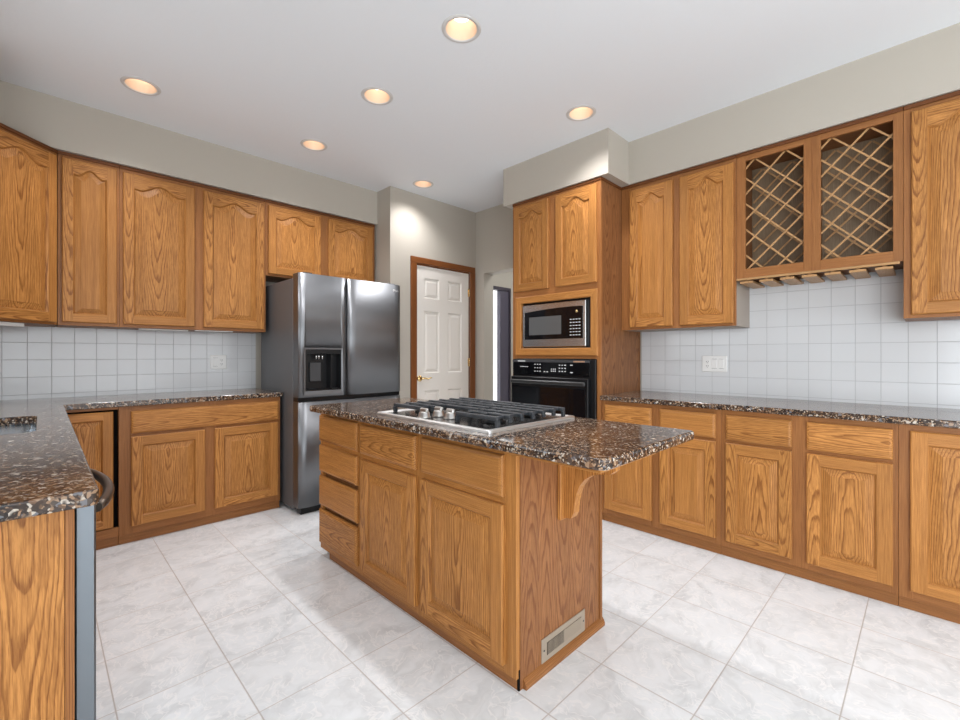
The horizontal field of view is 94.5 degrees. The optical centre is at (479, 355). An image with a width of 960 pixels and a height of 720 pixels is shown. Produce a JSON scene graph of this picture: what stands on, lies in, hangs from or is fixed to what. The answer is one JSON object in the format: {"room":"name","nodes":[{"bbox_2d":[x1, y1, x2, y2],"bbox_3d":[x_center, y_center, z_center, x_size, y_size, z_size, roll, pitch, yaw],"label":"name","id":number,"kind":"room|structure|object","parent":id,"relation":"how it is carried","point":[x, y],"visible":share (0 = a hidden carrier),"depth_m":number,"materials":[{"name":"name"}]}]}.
{"room":"kitchen","nodes":[
{"label":"kitchen","id":0,"kind":"room"},
{"bbox_2d":[19,281,275,399],"bbox_3d":[-2.354,-0.210,3.683,3.240,2.830,0.120,0,0,-45],"label":"wall","id":1,"kind":"structure","parent":0,"point":[258,335],"depth_m":3.97,"materials":[{"name":"beige paint"}]},
{"bbox_2d":[0,123,57,326],"bbox_3d":[-2.911,-0.735,2.580,0.661,1.132,0.665,0,0,-44],"label":"upper cabinet","id":2,"kind":"object","parent":1,"relation":"attached to","point":[28,166],"visible":1,"depth_m":2.62,"materials":[{"name":"brown wood"}]},
{"bbox_2d":[56,150,118,328],"bbox_3d":[-2.680,-0.746,3.032,0.306,1.110,0.343,0,0,-45],"label":"upper cabinet","id":3,"kind":"object","parent":1,"relation":"attached to","point":[87,188],"visible":0.98,"depth_m":2.91,"materials":[{"name":"brown wood"}]},
{"bbox_2d":[0,326,255,399],"bbox_3d":[-2.675,-0.002,3.275,1.910,0.586,0.008,0,0,-45],"label":"backsplash","id":4,"kind":"structure","parent":1,"relation":"attached to","point":[36,362],"depth_m":3.26,"materials":[{"name":"white tile"}]},
{"bbox_2d":[210,355,226,368],"bbox_3d":[-2.200,0.057,3.733,0.122,0.118,0.010,0,0,-45],"label":"wall outlet","id":5,"kind":"object","parent":4,"relation":"attached to","point":[216,361],"visible":1,"depth_m":3.73,"materials":[{"name":"white plastic"}]},
{"bbox_2d":[213,358,217,365],"bbox_3d":[-2.215,0.057,3.714,0.033,0.066,0.003,0,0,-45],"label":"rocker switch","id":6,"kind":"object","parent":5,"relation":"attached to","point":[215,360],"depth_m":3.71,"materials":[{"name":"white plastic"}]},
{"bbox_2d":[220,358,223,365],"bbox_3d":[-2.181,0.057,3.748,0.033,0.066,0.002,0,0,-45],"label":"socket","id":7,"kind":"object","parent":5,"relation":"attached to","point":[221,359],"depth_m":3.75,"materials":[{"name":"grey plastic"}]},
{"bbox_2d":[115,165,265,333],"bbox_3d":[-2.233,-0.746,3.475,0.950,1.110,0.343,0,0,-45],"label":"upper cabinet","id":8,"kind":"object","parent":1,"relation":"attached to","point":[192,255],"visible":0.99,"depth_m":3.31,"materials":[{"name":"brown wood"}]},
{"bbox_2d":[138,328,232,331],"bbox_3d":[-2.219,-0.187,3.376,0.600,0.008,0.060,0,0,-45],"label":"light","id":9,"kind":"object","parent":8,"relation":"attached to","point":[139,328],"visible":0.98,"depth_m":3.33,"materials":[{"name":"white ceramic"}]},
{"bbox_2d":[266,199,374,282],"bbox_3d":[-1.528,-0.984,4.175,1.035,0.634,0.343,0,0,-45],"label":"upper cabinet","id":10,"kind":"object","parent":1,"relation":"attached to","point":[298,239],"visible":0.85,"depth_m":3.98,"materials":[{"name":"brown wood"}]},
{"bbox_2d":[374,186,475,397],"bbox_3d":[-0.607,-0.210,4.920,1.294,2.830,0.583,0,0,-45],"label":"wall","id":11,"kind":"structure","parent":0,"point":[409,224],"depth_m":4.41,"materials":[{"name":"beige paint"}]},
{"bbox_2d":[410,256,474,399],"bbox_3d":[-0.401,0.107,4.755,0.889,2.197,0.180,0,0,-45],"label":"door","id":12,"kind":"structure","parent":11,"relation":"in","point":[442,300],"depth_m":4.70,"materials":[{"name":"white wood"}]},
{"bbox_2d":[0,0,959,212],"bbox_3d":[1.441,-1.640,2.026,6.300,0.030,7.950,0,0,-45],"label":"ceiling","id":13,"kind":"structure","parent":0,"point":[259,78],"depth_m":2.50,"materials":[{"name":"white paint"}]},
{"bbox_2d":[120,76,160,95],"bbox_3d":[-2.046,-1.674,2.678,0.198,0.111,0.198,0,0,-45],"label":"recessed light","id":14,"kind":"object","parent":13,"relation":"in","point":[136,84],"visible":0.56,"depth_m":2.72,"materials":[{"name":"grey glass"}]},
{"bbox_2d":[0,80,376,224],"bbox_3d":[-1.993,-1.463,3.314,2.935,0.323,0.913,0,0,-45],"label":"soffit","id":15,"kind":"structure","parent":13,"relation":"attached to","point":[61,124],"depth_m":3.20,"materials":[{"name":"beige paint"}]},
{"bbox_2d":[300,139,326,150],"bbox_3d":[-1.284,-1.674,3.430,0.198,0.111,0.198,0,0,-45],"label":"recessed light","id":16,"kind":"object","parent":13,"relation":"in","point":[310,144],"visible":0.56,"depth_m":3.48,"materials":[{"name":"grey glass"}]},
{"bbox_2d":[361,87,392,104],"bbox_3d":[-0.645,-1.674,2.782,0.198,0.111,0.198,0,0,-45],"label":"recessed light","id":17,"kind":"object","parent":13,"relation":"in","point":[373,95],"visible":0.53,"depth_m":2.84,"materials":[{"name":"grey glass"}]},
{"bbox_2d":[413,180,433,187],"bbox_3d":[-0.540,-1.674,4.210,0.198,0.111,0.198,0,0,-45],"label":"recessed light","id":18,"kind":"object","parent":13,"relation":"in","point":[418,183],"visible":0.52,"depth_m":4.27,"materials":[{"name":"grey glass"}]},
{"bbox_2d":[442,14,480,42],"bbox_3d":[-0.093,-1.674,2.210,0.198,0.111,0.198,0,0,-45],"label":"recessed light","id":19,"kind":"object","parent":13,"relation":"in","point":[458,28],"visible":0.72,"depth_m":2.26,"materials":[{"name":"grey glass"}]},
{"bbox_2d":[566,105,595,120],"bbox_3d":[0.678,-1.674,2.977,0.198,0.111,0.198,0,0,-45],"label":"recessed light","id":20,"kind":"object","parent":13,"relation":"in","point":[580,112],"visible":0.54,"depth_m":3.03,"materials":[{"name":"grey glass"}]},
{"bbox_2d":[503,23,959,209],"bbox_3d":[1.708,-1.463,2.829,0.649,0.323,3.615,0,0,-45],"label":"soffit","id":21,"kind":"structure","parent":13,"relation":"attached to","point":[927,66],"depth_m":2.76,"materials":[{"name":"beige paint"}]},
{"bbox_2d":[493,272,512,375],"bbox_3d":[3.042,-0.210,3.522,1.921,2.830,7.520,0,0,-45],"label":"wall","id":22,"kind":"structure","parent":0,"point":[505,280],"depth_m":6.03,"materials":[{"name":"beige paint"}]},
{"bbox_2d":[493,286,510,401],"bbox_3d":[0.189,0.148,5.889,0.560,2.115,0.100,0,0,-45],"label":"door","id":23,"kind":"structure","parent":22,"relation":"in","point":[503,294],"depth_m":5.97,"materials":[{"name":"grey"}]},
{"bbox_2d":[96,501,959,719],"bbox_3d":[1.441,1.235,2.026,6.300,0.060,7.950,0,0,-45],"label":"floor","id":24,"kind":"structure","parent":0,"point":[246,617],"depth_m":1.84,"materials":[{"name":"tile"}]},
{"bbox_2d":[0,509,74,719],"bbox_3d":[-1.138,0.766,0.798,0.604,0.879,0.024,0,0,-45],"label":"cabinet end panel","id":25,"kind":"object","parent":24,"relation":"on","point":[37,553],"visible":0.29,"depth_m":0.96,"materials":[{"name":"brown wood"}]},
{"bbox_2d":[66,407,117,549],"bbox_3d":[-2.596,0.766,2.913,0.289,0.879,0.632,0,0,-45],"label":"base cabinet","id":26,"kind":"object","parent":24,"relation":"on","point":[95,430],"visible":0.43,"depth_m":2.74,"materials":[{"name":"brown wood"}]},
{"bbox_2d":[75,468,113,719],"bbox_3d":[-1.302,0.769,1.063,0.654,0.872,0.576,0,0,-45],"label":"dishwasher","id":27,"kind":"object","parent":24,"relation":"on","point":[85,517],"visible":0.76,"depth_m":1.04,"materials":[{"name":"grey metal"}]},
{"bbox_2d":[117,397,279,544],"bbox_3d":[-2.140,0.766,3.364,0.993,0.879,0.632,0,0,-45],"label":"base cabinet","id":28,"kind":"object","parent":24,"relation":"on","point":[181,466],"visible":0.88,"depth_m":3.08,"materials":[{"name":"brown wood"}]},
{"bbox_2d":[261,272,399,514],"bbox_3d":[-1.307,0.286,3.908,0.910,1.838,0.808,0,0,-45],"label":"refrigerator","id":29,"kind":"object","parent":24,"relation":"on","point":[326,339],"visible":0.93,"depth_m":3.52,"materials":[{"name":"grey metal"}]},
{"bbox_2d":[319,414,655,690],"bbox_3d":[-0.102,0.766,2.180,0.655,0.879,1.929,0,0,-45],"label":"kitchen island","id":30,"kind":"object","parent":24,"relation":"on","point":[497,553],"visible":0.88,"depth_m":1.81,"materials":[{"name":"brown wood"}]},
{"bbox_2d":[310,398,693,470],"bbox_3d":[-0.082,0.309,2.147,0.697,0.034,1.905,0,0,-45],"label":"island countertop","id":31,"kind":"structure","parent":30,"relation":"on","point":[593,444],"depth_m":1.62,"materials":[{"name":"brown stone"}]},
{"bbox_2d":[377,397,574,433],"bbox_3d":[-0.036,0.265,2.119,0.580,0.052,0.776,0,0,-45],"label":"gas cooktop","id":32,"kind":"object","parent":31,"relation":"in","point":[471,414],"visible":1,"depth_m":1.99,"materials":[{"name":"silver metal"}]},
{"bbox_2d":[541,609,584,663],"bbox_3d":[0.339,1.123,1.782,0.300,0.092,0.004,0,0,-45],"label":"vent grille","id":33,"kind":"object","parent":30,"relation":"attached to","point":[555,642],"depth_m":1.77,"materials":[{"name":"grey plastic"}]},
{"bbox_2d":[512,176,639,519],"bbox_3d":[0.801,-0.048,3.743,0.648,2.506,0.855,0,0,-45],"label":"tall cabinet","id":34,"kind":"object","parent":24,"relation":"on","point":[567,242],"visible":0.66,"depth_m":3.40,"materials":[{"name":"brown wood"}]},
{"bbox_2d":[510,358,596,418],"bbox_3d":[0.755,0.402,3.708,0.668,0.747,0.795,0,0,-45],"label":"wall oven","id":35,"kind":"object","parent":34,"relation":"in","point":[571,384],"visible":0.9,"depth_m":3.43,"materials":[{"name":"black plastic"}]},
{"bbox_2d":[523,298,589,347],"bbox_3d":[0.730,-0.245,3.662,0.420,0.372,0.662,0,0,-45],"label":"microwave","id":36,"kind":"object","parent":34,"relation":"in","point":[564,323],"visible":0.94,"depth_m":3.49,"materials":[{"name":"silver plastic"}]},
{"bbox_2d":[602,400,721,553],"bbox_3d":[1.382,0.766,3.164,0.637,0.879,0.797,0,0,-45],"label":"base cabinet","id":37,"kind":"object","parent":24,"relation":"on","point":[673,493],"visible":0.59,"depth_m":2.86,"materials":[{"name":"brown wood"}]},
{"bbox_2d":[721,410,898,605],"bbox_3d":[1.937,0.766,2.605,0.637,0.879,0.776,0,0,-45],"label":"base cabinet","id":38,"kind":"object","parent":24,"relation":"on","point":[815,499],"visible":0.84,"depth_m":2.33,"materials":[{"name":"brown wood"}]},
{"bbox_2d":[899,424,959,623],"bbox_3d":[2.506,0.766,2.030,0.637,0.879,0.840,0,0,-45],"label":"base cabinet","id":39,"kind":"object","parent":24,"relation":"on","point":[929,457],"visible":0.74,"depth_m":2.04,"materials":[{"name":"brown wood"}]},
{"bbox_2d":[600,391,959,428],"bbox_3d":[1.948,0.309,2.580,0.641,0.034,2.424,0,0,-45],"label":"countertop","id":40,"kind":"structure","parent":39,"relation":"on","point":[907,415],"depth_m":2.48,"materials":[{"name":"brown stone"}]},
{"bbox_3d":[-2.122,0.766,1.811,0.625,0.879,1.630,0,0,-45],"label":"base cabinet","id":41,"kind":"object","parent":24,"relation":"on","visible":0},
{"bbox_2d":[0,388,282,521],"bbox_3d":[-1.639,0.309,2.228,1.907,0.034,2.936,0,0,-45],"label":"countertop","id":42,"kind":"structure","parent":41,"relation":"on","point":[45,470],"depth_m":1.36,"materials":[{"name":"brown stone"}]},
{"bbox_2d":[0,423,35,434],"bbox_3d":[-2.065,0.406,1.769,0.428,0.158,0.650,0,0,-45],"label":"sink","id":43,"kind":"object","parent":42,"relation":"in","point":[29,427],"visible":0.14,"depth_m":2.10,"materials":[{"name":"silver metal"}]},
{"bbox_2d":[476,204,947,408],"bbox_3d":[2.532,-0.210,2.565,0.150,2.830,7.180,0,0,-45],"label":"wall","id":44,"kind":"structure","parent":0,"point":[494,225],"depth_m":4.99,"materials":[{"name":"beige paint"}]},
{"bbox_2d":[622,155,749,331],"bbox_3d":[1.485,-0.746,3.266,0.333,1.110,0.797,0,0,-45],"label":"upper cabinet","id":45,"kind":"object","parent":44,"relation":"attached to","point":[679,227],"visible":1,"depth_m":3.10,"materials":[{"name":"brown wood"}]},
{"bbox_2d":[642,269,959,408],"bbox_3d":[2.236,-0.142,2.751,0.008,0.866,2.560,0,0,-45],"label":"backsplash","id":46,"kind":"structure","parent":44,"relation":"attached to","point":[850,340],"depth_m":2.80,"materials":[{"name":"white tile"}]},
{"bbox_2d":[702,356,726,371],"bbox_3d":[1.721,0.063,3.259,0.010,0.118,0.170,0,0,-45],"label":"wall outlet","id":47,"kind":"object","parent":46,"relation":"attached to","point":[709,363],"visible":1,"depth_m":3.25,"materials":[{"name":"white plastic"}]},
{"bbox_2d":[705,359,709,367],"bbox_3d":[1.686,0.063,3.291,0.002,0.066,0.033,0,0,-45],"label":"socket","id":48,"kind":"object","parent":47,"relation":"attached to","point":[707,361],"depth_m":3.29,"materials":[{"name":"grey plastic"}]},
{"bbox_2d":[712,359,716,367],"bbox_3d":[1.719,0.063,3.256,0.003,0.066,0.033,0,0,-45],"label":"rocker switch","id":49,"kind":"object","parent":47,"relation":"attached to","point":[714,361],"depth_m":3.25,"materials":[{"name":"white plastic"}]},
{"bbox_2d":[719,359,723,367],"bbox_3d":[1.752,0.063,3.223,0.003,0.066,0.033,0,0,-45],"label":"rocker switch","id":50,"kind":"object","parent":47,"relation":"attached to","point":[721,361],"depth_m":3.22,"materials":[{"name":"white plastic"}]},
{"bbox_2d":[736,106,903,288],"bbox_3d":[2.046,-0.881,2.707,0.322,0.840,0.784,0,0,-45],"label":"wine rack cabinet","id":51,"kind":"object","parent":44,"relation":"attached to","point":[828,202],"visible":1,"depth_m":2.68,"materials":[{"name":"brown wood"}]},
{"bbox_2d":[903,90,959,321],"bbox_3d":[2.615,-0.746,2.125,0.333,1.110,0.840,0,0,-45],"label":"upper cabinet","id":52,"kind":"object","parent":44,"relation":"attached to","point":[932,125],"visible":1,"depth_m":2.23,"materials":[{"name":"brown wood"}]},
{"label":"outside","id":53,"kind":"structure","parent":0,"visible":0},
{"bbox_2d":[493,290,496,400],"bbox_3d":[-0.357,-0.065,7.037,2.200,2.660,0.100,0,0,-45],"label":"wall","id":54,"kind":"structure","parent":53,"point":[494,291],"depth_m":7.57,"materials":[{"name":"white paint"}]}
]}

